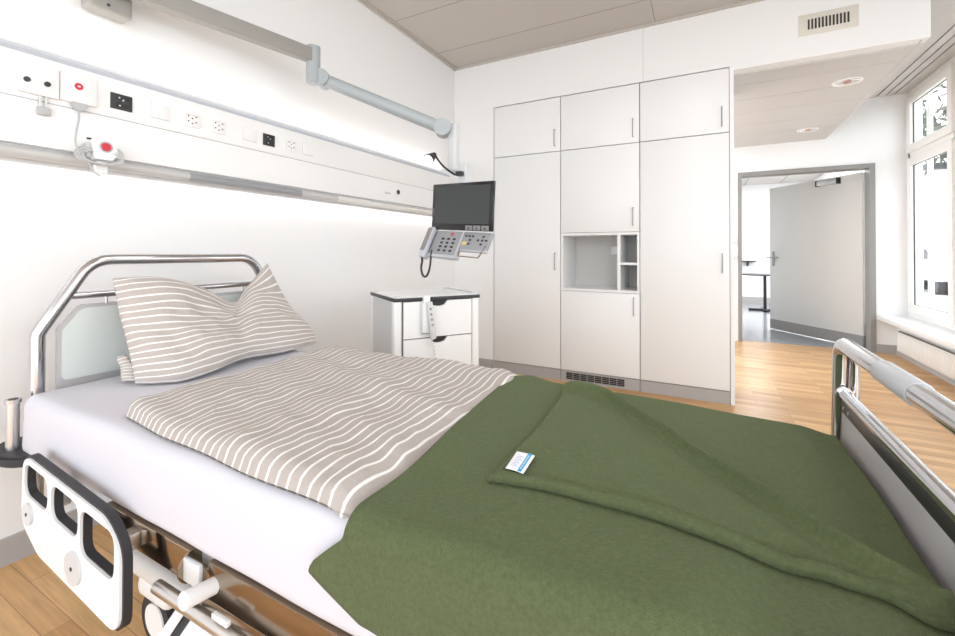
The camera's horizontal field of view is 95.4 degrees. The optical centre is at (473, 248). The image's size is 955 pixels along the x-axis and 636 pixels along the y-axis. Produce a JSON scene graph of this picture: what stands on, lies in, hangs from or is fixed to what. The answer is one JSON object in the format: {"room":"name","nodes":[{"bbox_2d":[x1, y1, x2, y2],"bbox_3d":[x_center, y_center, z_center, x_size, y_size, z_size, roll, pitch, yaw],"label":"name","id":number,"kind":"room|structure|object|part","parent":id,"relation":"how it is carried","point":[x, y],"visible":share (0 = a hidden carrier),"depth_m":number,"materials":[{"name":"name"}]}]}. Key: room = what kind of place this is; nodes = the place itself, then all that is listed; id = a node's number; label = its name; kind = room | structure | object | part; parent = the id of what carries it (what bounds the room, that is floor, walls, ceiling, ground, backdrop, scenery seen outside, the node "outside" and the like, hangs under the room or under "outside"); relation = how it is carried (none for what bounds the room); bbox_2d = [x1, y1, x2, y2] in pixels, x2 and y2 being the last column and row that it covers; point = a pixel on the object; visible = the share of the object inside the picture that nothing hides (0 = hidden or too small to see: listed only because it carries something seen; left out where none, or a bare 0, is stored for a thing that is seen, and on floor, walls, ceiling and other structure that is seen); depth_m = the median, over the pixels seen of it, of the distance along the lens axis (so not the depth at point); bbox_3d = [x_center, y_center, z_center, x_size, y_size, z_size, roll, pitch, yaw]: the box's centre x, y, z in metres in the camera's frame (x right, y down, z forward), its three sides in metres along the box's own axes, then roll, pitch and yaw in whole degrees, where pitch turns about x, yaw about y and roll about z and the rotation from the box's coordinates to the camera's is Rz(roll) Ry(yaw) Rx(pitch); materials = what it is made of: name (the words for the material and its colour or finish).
{"room":"hospital room","nodes":[
{"label":"hospital room","id":0,"kind":"room"},
{"bbox_2d":[0,0,454,538],"bbox_3d":[-1.599,-0.400,1.939,0.100,3.130,7.100,0,-1,28],"label":"wall","id":1,"kind":"structure","parent":0,"point":[326,259],"depth_m":2.35,"materials":[{"name":"white paint"}]},
{"bbox_2d":[0,508,99,567],"bbox_3d":[-1.715,1.112,1.594,0.012,0.100,6.408,0,-1,28],"label":"baseboard","id":2,"kind":"structure","parent":1,"relation":"attached to","point":[17,546],"depth_m":1.61,"materials":[{"name":"grey"}]},
{"bbox_2d":[0,38,449,214],"bbox_3d":[-1.111,-0.540,2.644,0.093,0.436,3.600,0,-1,28],"label":"panel","id":3,"kind":"object","parent":1,"relation":"attached to","point":[160,132],"visible":0.94,"depth_m":2.06,"materials":[{"name":"white"}]},
{"bbox_3d":[-1.622,-0.628,1.619,0.014,0.115,0.115,0,-1,28],"label":"socket plate","id":4,"kind":"part","parent":3,"relation":"part of","materials":[{"name":"white"}]},
{"bbox_2d":[36,95,50,115],"bbox_3d":[-1.613,-0.535,1.629,0.016,0.070,0.040,0,-1,28],"label":"plug","id":5,"kind":"object","parent":3,"relation":"attached to","point":[40,110],"visible":1,"depth_m":1.62,"materials":[{"name":"white plastic"}]},
{"bbox_3d":[-1.567,-0.628,1.722,0.014,0.109,0.113,0,-1,28],"label":"socket plate","id":6,"kind":"part","parent":3,"relation":"part of","materials":[{"name":"white"}]},
{"bbox_3d":[-1.662,-0.353,1.576,0.024,0.041,1.200,0,-1,28],"label":"equipment rail","id":7,"kind":"part","parent":3,"relation":"part of","materials":[{"name":"grey"}]},
{"bbox_2d":[70,101,123,175],"bbox_3d":[-1.509,-0.431,1.746,0.088,0.286,0.155,0,-1,28],"label":"handset","id":8,"kind":"object","parent":3,"relation":"attached to","point":[101,149],"visible":1,"depth_m":1.73,"materials":[{"name":"white"}]},
{"bbox_3d":[-1.502,-0.622,1.852,0.006,0.066,0.078,0,-1,28],"label":"socket plate","id":9,"kind":"part","parent":3,"relation":"part of","materials":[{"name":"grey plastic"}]},
{"bbox_3d":[-1.431,-0.623,1.985,0.006,0.065,0.075,0,-1,28],"label":"socket plate","id":10,"kind":"part","parent":3,"relation":"part of","materials":[{"name":"white"}]},
{"bbox_3d":[-1.366,-0.621,2.106,0.006,0.067,0.072,0,-1,28],"label":"socket plate","id":11,"kind":"part","parent":3,"relation":"part of","materials":[{"name":"white"}]},
{"bbox_3d":[-1.304,-0.620,2.221,0.006,0.067,0.072,0,-1,28],"label":"socket plate","id":12,"kind":"part","parent":3,"relation":"part of","materials":[{"name":"white"}]},
{"bbox_3d":[-1.222,-0.345,2.395,0.024,0.041,0.660,0,-1,28],"label":"equipment rail","id":13,"kind":"part","parent":3,"relation":"part of","materials":[{"name":"grey"}]},
{"bbox_3d":[-1.223,-0.620,2.373,0.006,0.065,0.075,0,-1,28],"label":"socket plate","id":14,"kind":"part","parent":3,"relation":"part of","materials":[{"name":"white"}]},
{"bbox_3d":[-1.167,-0.616,2.476,0.006,0.066,0.074,0,-1,28],"label":"socket plate","id":15,"kind":"part","parent":3,"relation":"part of","materials":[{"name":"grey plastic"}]},
{"bbox_3d":[-1.096,-0.616,2.608,0.006,0.067,0.080,0,-1,28],"label":"socket plate","id":16,"kind":"part","parent":3,"relation":"part of","materials":[{"name":"white"}]},
{"bbox_3d":[-1.037,-0.616,2.719,0.006,0.065,0.080,0,-1,28],"label":"socket plate","id":17,"kind":"part","parent":3,"relation":"part of","materials":[{"name":"white"}]},
{"bbox_3d":[-0.995,-0.341,2.818,0.024,0.041,0.300,0,-1,28],"label":"equipment rail","id":18,"kind":"part","parent":3,"relation":"part of","materials":[{"name":"grey"}]},
{"bbox_3d":[-0.584,-0.333,3.585,0.024,0.041,1.440,0,-1,28],"label":"equipment rail","id":19,"kind":"part","parent":3,"relation":"part of","materials":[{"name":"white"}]},
{"bbox_2d":[395,188,400,196],"bbox_3d":[-0.612,-0.454,3.510,0.006,0.072,0.072,0,-1,28],"label":"outlet","id":20,"kind":"object","parent":3,"relation":"attached to","point":[397,190],"depth_m":3.51,"materials":[{"name":"grey plastic"}]},
{"bbox_3d":[-0.512,-0.351,3.728,0.036,0.012,1.080,0,-1,28],"label":"rail","id":21,"kind":"part","parent":3,"relation":"part of","materials":[{"name":"grey"}]},
{"bbox_2d":[81,0,469,182],"bbox_3d":[-0.928,-0.730,2.314,1.814,1.000,0.547,0,-1,-30],"label":"support arm","id":22,"kind":"object","parent":1,"relation":"attached to","point":[120,11],"visible":0.86,"depth_m":2.39,"materials":[{"name":"grey"}]},
{"bbox_3d":[-0.540,-0.856,2.572,0.741,0.361,0.074,0,-1,1],"label":"spring arm","id":23,"kind":"part","parent":22,"relation":"part of","materials":[{"name":"grey"}]},
{"bbox_2d":[424,152,463,175],"bbox_3d":[-0.172,-0.489,2.518,0.232,0.144,0.077,0,-1,-2],"label":"reading lamp","id":24,"kind":"object","parent":22,"relation":"attached to","point":[429,158],"visible":1,"depth_m":2.50,"materials":[{"name":"black plastic"}]},
{"bbox_3d":[-0.249,-0.523,2.519,0.065,0.076,0.080,0,-1,28],"label":"lamp shade","id":25,"kind":"part","parent":24,"relation":"part of","materials":[{"name":"black plastic"}]},
{"bbox_2d":[419,181,495,277],"bbox_3d":[-0.092,-0.105,2.430,0.511,0.552,0.139,0,-1,43],"label":"terminal","id":26,"kind":"object","parent":22,"relation":"attached to","point":[467,206],"visible":1,"depth_m":2.42,"materials":[{"name":"black"}]},
{"bbox_3d":[-0.277,0.090,2.527,0.083,0.163,0.030,0,-1,18],"label":"telephone cord","id":27,"kind":"part","parent":26,"relation":"part of","materials":[{"name":"grey rubber"}]},
{"bbox_3d":[-0.071,-0.243,2.433,0.427,0.212,0.002,4,2,43],"label":"screen glass","id":28,"kind":"part","parent":26,"relation":"part of","materials":[{"name":"grey glass"}]},
{"bbox_3d":[-0.014,0.020,2.312,0.190,0.068,0.029,0,-1,40],"label":"carry handle","id":29,"kind":"part","parent":26,"relation":"part of","materials":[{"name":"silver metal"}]},
{"bbox_2d":[0,302,954,635],"bbox_3d":[2.119,1.232,4.213,4.494,0.080,14.650,0,-1,28],"label":"floor","id":30,"kind":"structure","parent":0,"point":[787,383],"depth_m":3.13,"materials":[{"name":"brown wood"}]},
{"bbox_2d":[370,287,479,364],"bbox_3d":[-0.309,0.718,2.670,0.535,0.912,0.460,0,-1,-29],"label":"bedside cabinet","id":31,"kind":"object","parent":30,"relation":"on","point":[395,314],"visible":0.5,"depth_m":2.50,"materials":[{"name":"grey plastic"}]},
{"bbox_3d":[-0.621,0.700,2.728,0.045,0.808,0.046,0,-1,-29],"label":"post","id":32,"kind":"part","parent":31,"relation":"part of","materials":[{"name":"white ceramic"}]},
{"bbox_3d":[-0.545,0.694,2.559,0.006,0.798,0.385,0,-1,-29],"label":"panel","id":33,"kind":"part","parent":31,"relation":"part of","materials":[{"name":"grey"}]},
{"bbox_3d":[-0.423,0.697,2.377,0.050,0.808,0.051,0,-1,-29],"label":"post","id":34,"kind":"part","parent":31,"relation":"part of","materials":[{"name":"white ceramic"}]},
{"bbox_2d":[420,295,435,357],"bbox_3d":[-0.246,0.537,2.442,0.111,0.545,0.081,0,-1,-29],"label":"bed remote control","id":35,"kind":"object","parent":31,"relation":"hanging from","point":[427,313],"visible":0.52,"depth_m":2.41,"materials":[{"name":"white plastic"}]},
{"bbox_3d":[-0.202,0.604,2.480,0.423,0.196,0.014,0,-1,-29],"label":"drawer","id":36,"kind":"part","parent":31,"relation":"part of","materials":[{"name":"white ceramic"}]},
{"bbox_3d":[-0.202,0.399,2.482,0.423,0.202,0.014,0,-1,-29],"label":"drawer","id":37,"kind":"part","parent":31,"relation":"part of","materials":[{"name":"white ceramic"}]},
{"bbox_3d":[0.001,0.700,2.613,0.050,0.808,0.051,0,-1,-29],"label":"post","id":38,"kind":"part","parent":31,"relation":"part of","materials":[{"name":"white ceramic"}]},
{"bbox_2d":[0,254,954,635],"bbox_3d":[-0.296,0.590,1.263,2.405,1.142,1.103,0,-1,28],"label":"hospital bed","id":39,"kind":"object","parent":30,"relation":"on","point":[187,591],"visible":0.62,"depth_m":1.01,"materials":[{"name":"silver metal"}]},
{"bbox_3d":[-1.034,0.725,1.101,0.559,0.276,0.006,0,-1,28],"label":"rail","id":40,"kind":"part","parent":39,"relation":"part of","materials":[{"name":"white ceramic"}]},
{"bbox_3d":[-1.027,0.724,1.111,0.570,0.286,0.018,0,-1,28],"label":"rail","id":41,"kind":"part","parent":39,"relation":"part of","materials":[{"name":"grey rubber"}]},
{"bbox_3d":[-1.240,0.444,1.853,0.041,0.842,0.957,0,-1,28],"label":"headboard frame","id":42,"kind":"part","parent":39,"relation":"part of","materials":[{"name":"silver metal"}]},
{"bbox_3d":[-1.235,0.338,1.851,0.006,0.245,0.796,0,-1,28],"label":"headboard panel","id":43,"kind":"part","parent":39,"relation":"part of","materials":[{"name":"white"}]},
{"bbox_3d":[-0.581,0.861,0.912,0.280,0.129,0.082,0,-1,35],"label":"control plate","id":44,"kind":"part","parent":39,"relation":"part of","materials":[{"name":"white ceramic"}]},
{"bbox_3d":[-0.553,0.695,0.875,0.036,0.044,0.068,0,-1,28],"label":"release handle","id":45,"kind":"part","parent":39,"relation":"part of","materials":[{"name":"white ceramic"}]},
{"bbox_2d":[22,350,375,635],"bbox_3d":[-0.274,0.564,1.255,2.197,0.195,0.888,0,-1,28],"label":"mattress","id":46,"kind":"object","parent":39,"relation":"on","point":[271,535],"visible":0.23,"depth_m":0.96,"materials":[{"name":"grey"}]},
{"bbox_2d":[113,264,316,383],"bbox_3d":[-1.001,0.269,1.822,0.319,0.397,0.782,0,-1,28],"label":"pillow","id":47,"kind":"object","parent":46,"relation":"on","point":[175,331],"visible":1,"depth_m":1.62,"materials":[{"name":"beige fabric"}]},
{"bbox_2d":[126,346,517,518],"bbox_3d":[-0.338,0.468,1.353,1.156,0.104,0.965,0,-1,28],"label":"duvet","id":48,"kind":"object","parent":46,"relation":"on","point":[331,427],"visible":0.81,"depth_m":1.12,"materials":[{"name":"beige fabric"}]},
{"bbox_2d":[308,375,954,635],"bbox_3d":[0.313,0.536,0.917,0.876,0.280,0.896,0,-1,28],"label":"blanket","id":49,"kind":"object","parent":46,"relation":"on","point":[548,508],"visible":1,"depth_m":0.67,"materials":[{"name":"green fabric"}]},
{"bbox_3d":[0.723,0.518,0.710,0.037,0.602,1.000,0,-1,28],"label":"footboard frame","id":50,"kind":"part","parent":39,"relation":"part of","materials":[{"name":"silver metal"}]},
{"bbox_3d":[0.719,0.569,0.695,0.014,0.337,0.875,0,-1,28],"label":"footboard panel","id":51,"kind":"part","parent":39,"relation":"part of","materials":[{"name":"grey"}]},
{"bbox_2d":[494,97,560,379],"bbox_3d":[0.624,-0.090,4.322,0.664,2.560,0.634,0,-1,28],"label":"wardrobe","id":52,"kind":"object","parent":30,"relation":"on","point":[527,136],"visible":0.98,"depth_m":4.06,"materials":[{"name":"white laminate"}]},
{"bbox_3d":[0.496,-1.125,4.091,0.659,0.487,0.019,0,-1,28],"label":"door","id":53,"kind":"part","parent":52,"relation":"part of","materials":[{"name":"white laminate"}]},
{"bbox_2d":[561,83,640,391],"bbox_3d":[1.214,-0.092,4.006,0.672,2.560,0.634,0,-1,28],"label":"wardrobe","id":54,"kind":"object","parent":30,"relation":"on","point":[600,129],"visible":1,"depth_m":3.77,"materials":[{"name":"white laminate"}]},
{"bbox_2d":[565,371,625,387],"bbox_3d":[1.049,1.133,3.763,0.515,0.070,0.008,0,-1,28],"label":"grille","id":55,"kind":"object","parent":54,"relation":"attached to","point":[601,379],"depth_m":3.75,"materials":[{"name":"black plastic"}]},
{"bbox_3d":[1.083,0.733,3.757,0.667,0.704,0.019,0,-1,28],"label":"door","id":56,"kind":"part","parent":54,"relation":"part of","materials":[{"name":"white laminate"}]},
{"bbox_3d":[1.085,-0.508,3.769,0.667,0.739,0.019,0,-1,28],"label":"door","id":57,"kind":"part","parent":54,"relation":"part of","materials":[{"name":"white laminate"}]},
{"bbox_3d":[1.086,-1.127,3.775,0.667,0.487,0.019,0,-1,28],"label":"door","id":58,"kind":"part","parent":54,"relation":"part of","materials":[{"name":"white laminate"}]},
{"bbox_3d":[1.291,0.125,4.149,0.629,0.470,0.015,0,-1,28],"label":"panel","id":59,"kind":"part","parent":54,"relation":"part of","materials":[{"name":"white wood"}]},
{"bbox_2d":[611,246,616,254],"bbox_3d":[1.342,0.019,4.110,0.080,0.080,0.008,0,-1,28],"label":"socket","id":60,"kind":"object","parent":54,"relation":"attached to","point":[613,248],"depth_m":4.11,"materials":[{"name":"white"}]},
{"bbox_2d":[640,68,730,404],"bbox_3d":[1.794,-0.094,3.695,0.643,2.560,0.634,0,-1,28],"label":"wardrobe","id":61,"kind":"object","parent":30,"relation":"on","point":[685,141],"visible":1,"depth_m":3.44,"materials":[{"name":"white laminate"}]},
{"bbox_3d":[1.666,-1.129,3.463,0.638,0.487,0.019,0,-1,28],"label":"door","id":62,"kind":"part","parent":61,"relation":"part of","materials":[{"name":"white laminate"}]},
{"bbox_3d":[1.891,-1.007,3.311,0.009,0.154,0.034,0,-1,28],"label":"handle","id":63,"kind":"part","parent":61,"relation":"part of","materials":[{"name":"grey"}]},
{"bbox_2d":[742,273,769,311],"bbox_3d":[5.789,0.876,8.632,0.800,0.722,0.800,0,-1,28],"label":"pedestal table","id":64,"kind":"object","parent":30,"relation":"on","point":[764,308],"visible":0.72,"depth_m":8.61,"materials":[{"name":"grey plastic"}]},
{"bbox_3d":[5.789,0.877,8.632,0.056,0.680,0.056,0,-1,28],"label":"leg","id":65,"kind":"part","parent":64,"relation":"part of","materials":[{"name":"black plastic"}]},
{"bbox_2d":[357,0,763,70],"bbox_3d":[-0.177,-1.913,0.818,3.674,0.120,6.440,0,-1,28],"label":"ceiling","id":66,"kind":"structure","parent":0,"point":[462,34],"depth_m":3.52,"materials":[{"name":"beige metal"}]},
{"bbox_2d":[454,0,930,367],"bbox_3d":[1.387,-0.380,3.651,3.544,3.130,0.101,0,-1,28],"label":"wall","id":67,"kind":"structure","parent":0,"point":[761,35],"depth_m":3.56,"materials":[{"name":"white paint"}]},
{"bbox_2d":[479,358,492,367],"bbox_3d":[-0.007,1.137,4.321,0.444,0.105,0.012,0,-1,28],"label":"baseboard","id":68,"kind":"structure","parent":67,"relation":"attached to","point":[488,363],"depth_m":4.24,"materials":[{"name":"grey"}]},
{"bbox_2d":[729,66,734,404],"bbox_3d":[2.103,-0.097,3.560,0.028,2.564,0.620,0,-1,28],"label":"trim","id":69,"kind":"structure","parent":67,"relation":"attached to","point":[731,69],"depth_m":3.29,"materials":[{"name":"white laminate"}]},
{"bbox_2d":[799,4,858,36],"bbox_3d":[2.466,-1.584,3.023,0.330,0.150,0.009,0,-1,28],"label":"air vent","id":70,"kind":"object","parent":67,"relation":"in","point":[847,16],"visible":1,"depth_m":3.02,"materials":[{"name":"beige"}]},
{"bbox_2d":[742,181,809,297],"bbox_3d":[5.625,-0.145,10.574,4.320,2.800,0.150,0,-1,28],"label":"wall","id":71,"kind":"structure","parent":0,"point":[755,198],"depth_m":10.01,"materials":[{"name":"white paint"}]},
{"bbox_2d":[742,296,769,302],"bbox_3d":[5.554,1.189,10.507,4.250,0.130,0.012,0,-1,28],"label":"baseboard","id":72,"kind":"structure","parent":71,"relation":"attached to","point":[744,299],"depth_m":10.01,"materials":[{"name":"grey"}]},
{"bbox_2d":[742,173,823,185],"bbox_3d":[5.254,-1.528,7.881,2.420,0.084,5.270,0,-1,28],"label":"ceiling","id":73,"kind":"structure","parent":0,"point":[803,177],"depth_m":9.31,"materials":[{"name":"beige metal"}]},
{"bbox_2d":[734,94,908,344],"bbox_3d":[3.099,-0.341,5.944,4.394,3.100,0.160,0,-1,28],"label":"wall","id":74,"kind":"structure","parent":0,"point":[875,132],"depth_m":5.01,"materials":[{"name":"white paint"}]},
{"bbox_2d":[738,163,876,352],"bbox_3d":[4.083,0.110,5.412,1.360,2.190,0.190,0,-1,28],"label":"trim","id":75,"kind":"structure","parent":74,"relation":"attached to","point":[869,168],"depth_m":5.13,"materials":[{"name":"grey"}]},
{"bbox_2d":[766,172,865,347],"bbox_3d":[4.568,0.144,5.890,0.108,2.108,1.403,0,-1,-8],"label":"door","id":76,"kind":"structure","parent":74,"relation":"in","point":[817,257],"depth_m":5.76,"materials":[{"name":"white wood"}]},
{"bbox_3d":[4.467,0.156,6.479,0.063,0.220,0.210,0,-1,-8],"label":"handle","id":77,"kind":"part","parent":76,"relation":"part of","materials":[{"name":"grey"}]},
{"bbox_3d":[4.596,1.127,5.887,0.047,0.143,1.380,0,-1,-8],"label":"kick plate","id":78,"kind":"part","parent":76,"relation":"part of","materials":[{"name":"grey"}]},
{"bbox_2d":[877,344,896,353],"bbox_3d":[4.719,1.152,4.963,0.180,0.100,0.012,0,-1,28],"label":"baseboard","id":79,"kind":"structure","parent":74,"relation":"attached to","point":[881,348],"depth_m":4.96,"materials":[{"name":"grey"}]},
{"bbox_2d":[734,40,923,147],"bbox_3d":[3.109,-1.633,4.284,1.100,0.606,2.780,0,-1,28],"label":"ceiling","id":80,"kind":"structure","parent":0,"point":[770,105],"depth_m":3.78,"materials":[{"name":"grey"}]},
{"bbox_2d":[797,127,818,132],"bbox_3d":[3.728,-1.316,4.845,0.200,0.016,0.200,0,-1,28],"label":"recessed light","id":81,"kind":"object","parent":80,"relation":"in","point":[810,129],"visible":1,"depth_m":4.83,"materials":[{"name":"white"}]},
{"bbox_2d":[831,76,863,86],"bbox_3d":[2.993,-1.329,3.480,0.200,0.016,0.200,0,-1,28],"label":"recessed light","id":82,"kind":"object","parent":80,"relation":"in","point":[848,81],"visible":1,"depth_m":3.46,"materials":[{"name":"white"}]},
{"bbox_2d":[813,170,863,180],"bbox_3d":[6.252,-0.135,7.247,0.070,2.720,5.120,0,-1,28],"label":"wall","id":83,"kind":"structure","parent":0,"point":[832,174],"depth_m":7.88,"materials":[{"name":"white paint"}]},
{"bbox_2d":[869,0,954,97],"bbox_3d":[2.446,-1.863,0.987,0.850,0.150,9.220,0,-1,28],"label":"ceiling","id":84,"kind":"structure","parent":0,"point":[939,48],"depth_m":3.96,"materials":[{"name":"grey"}]},
{"bbox_2d":[897,93,954,352],"bbox_3d":[3.383,-0.301,2.058,0.220,2.950,6.420,0,-1,28],"label":"wall","id":85,"kind":"structure","parent":0,"point":[920,113],"depth_m":4.82,"materials":[{"name":"white paint"}]},
{"bbox_2d":[876,315,954,349],"bbox_3d":[3.259,0.763,2.115,0.300,0.052,6.420,0,-1,28],"label":"windowsill","id":86,"kind":"structure","parent":85,"relation":"attached to","point":[938,334],"depth_m":4.10,"materials":[{"name":"white"}]},
{"bbox_2d":[896,346,954,385],"bbox_3d":[3.279,1.126,2.100,0.012,0.095,6.420,0,-1,28],"label":"baseboard","id":87,"kind":"structure","parent":85,"relation":"attached to","point":[936,373],"depth_m":4.23,"materials":[{"name":"grey"}]},
{"bbox_2d":[897,331,954,379],"bbox_3d":[3.722,1.001,2.993,0.050,0.220,4.050,0,-1,28],"label":"radiator","id":88,"kind":"object","parent":85,"relation":"attached to","point":[942,360],"visible":1,"depth_m":4.11,"materials":[{"name":"white"}]},
{"bbox_2d":[898,331,954,354],"bbox_3d":[3.724,0.894,2.998,0.024,0.006,4.020,0,-1,28],"label":"grille","id":89,"kind":"object","parent":88,"relation":"attached to","point":[910,337],"depth_m":4.16,"materials":[{"name":"grey"}]},
{"bbox_2d":[906,56,954,330],"bbox_3d":[4.674,-0.497,4.375,0.155,2.513,1.080,0,-1,28],"label":"window","id":90,"kind":"structure","parent":85,"relation":"in","point":[941,141],"depth_m":4.61,"materials":[{"name":"white"}]},
{"bbox_3d":[4.631,-1.373,4.407,0.055,0.630,1.010,0,-1,28],"label":"sash","id":91,"kind":"part","parent":90,"relation":"part of","materials":[{"name":"white"}]},
{"bbox_3d":[4.629,-0.151,4.396,0.055,1.705,1.010,0,-1,28],"label":"sash","id":92,"kind":"part","parent":90,"relation":"part of","materials":[{"name":"white"}]},
{"label":"outside","id":93,"kind":"structure","parent":0,"visible":0},
{"bbox_2d":[924,289,947,311],"bbox_3d":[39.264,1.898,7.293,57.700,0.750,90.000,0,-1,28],"label":"ground","id":94,"kind":"structure","parent":93,"point":[941,301],"depth_m":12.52,"materials":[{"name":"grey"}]},
{"bbox_2d":[922,83,946,174],"bbox_3d":[11.305,-2.069,10.393,5.335,8.463,5.368,0,-1,28],"label":"tree","id":95,"kind":"object","parent":94,"relation":"on","point":[936,126],"visible":0.04,"depth_m":10.40,"materials":[{"name":"brown plant"}]},
{"bbox_2d":[923,159,947,246],"bbox_3d":[27.832,-1.159,21.965,12.300,6.900,15.800,0,-1,28],"label":"house","id":96,"kind":"structure","parent":94,"relation":"on","point":[940,170],"depth_m":18.02,"materials":[{"name":"white"}]},
{"bbox_2d":[924,247,947,294],"bbox_3d":[16.932,0.757,15.540,1.690,1.619,4.340,0,-1,28],"label":"parked car","id":97,"kind":"object","parent":94,"relation":"on","point":[940,253],"visible":0.32,"depth_m":14.52,"materials":[{"name":"silver metal"}]}
]}

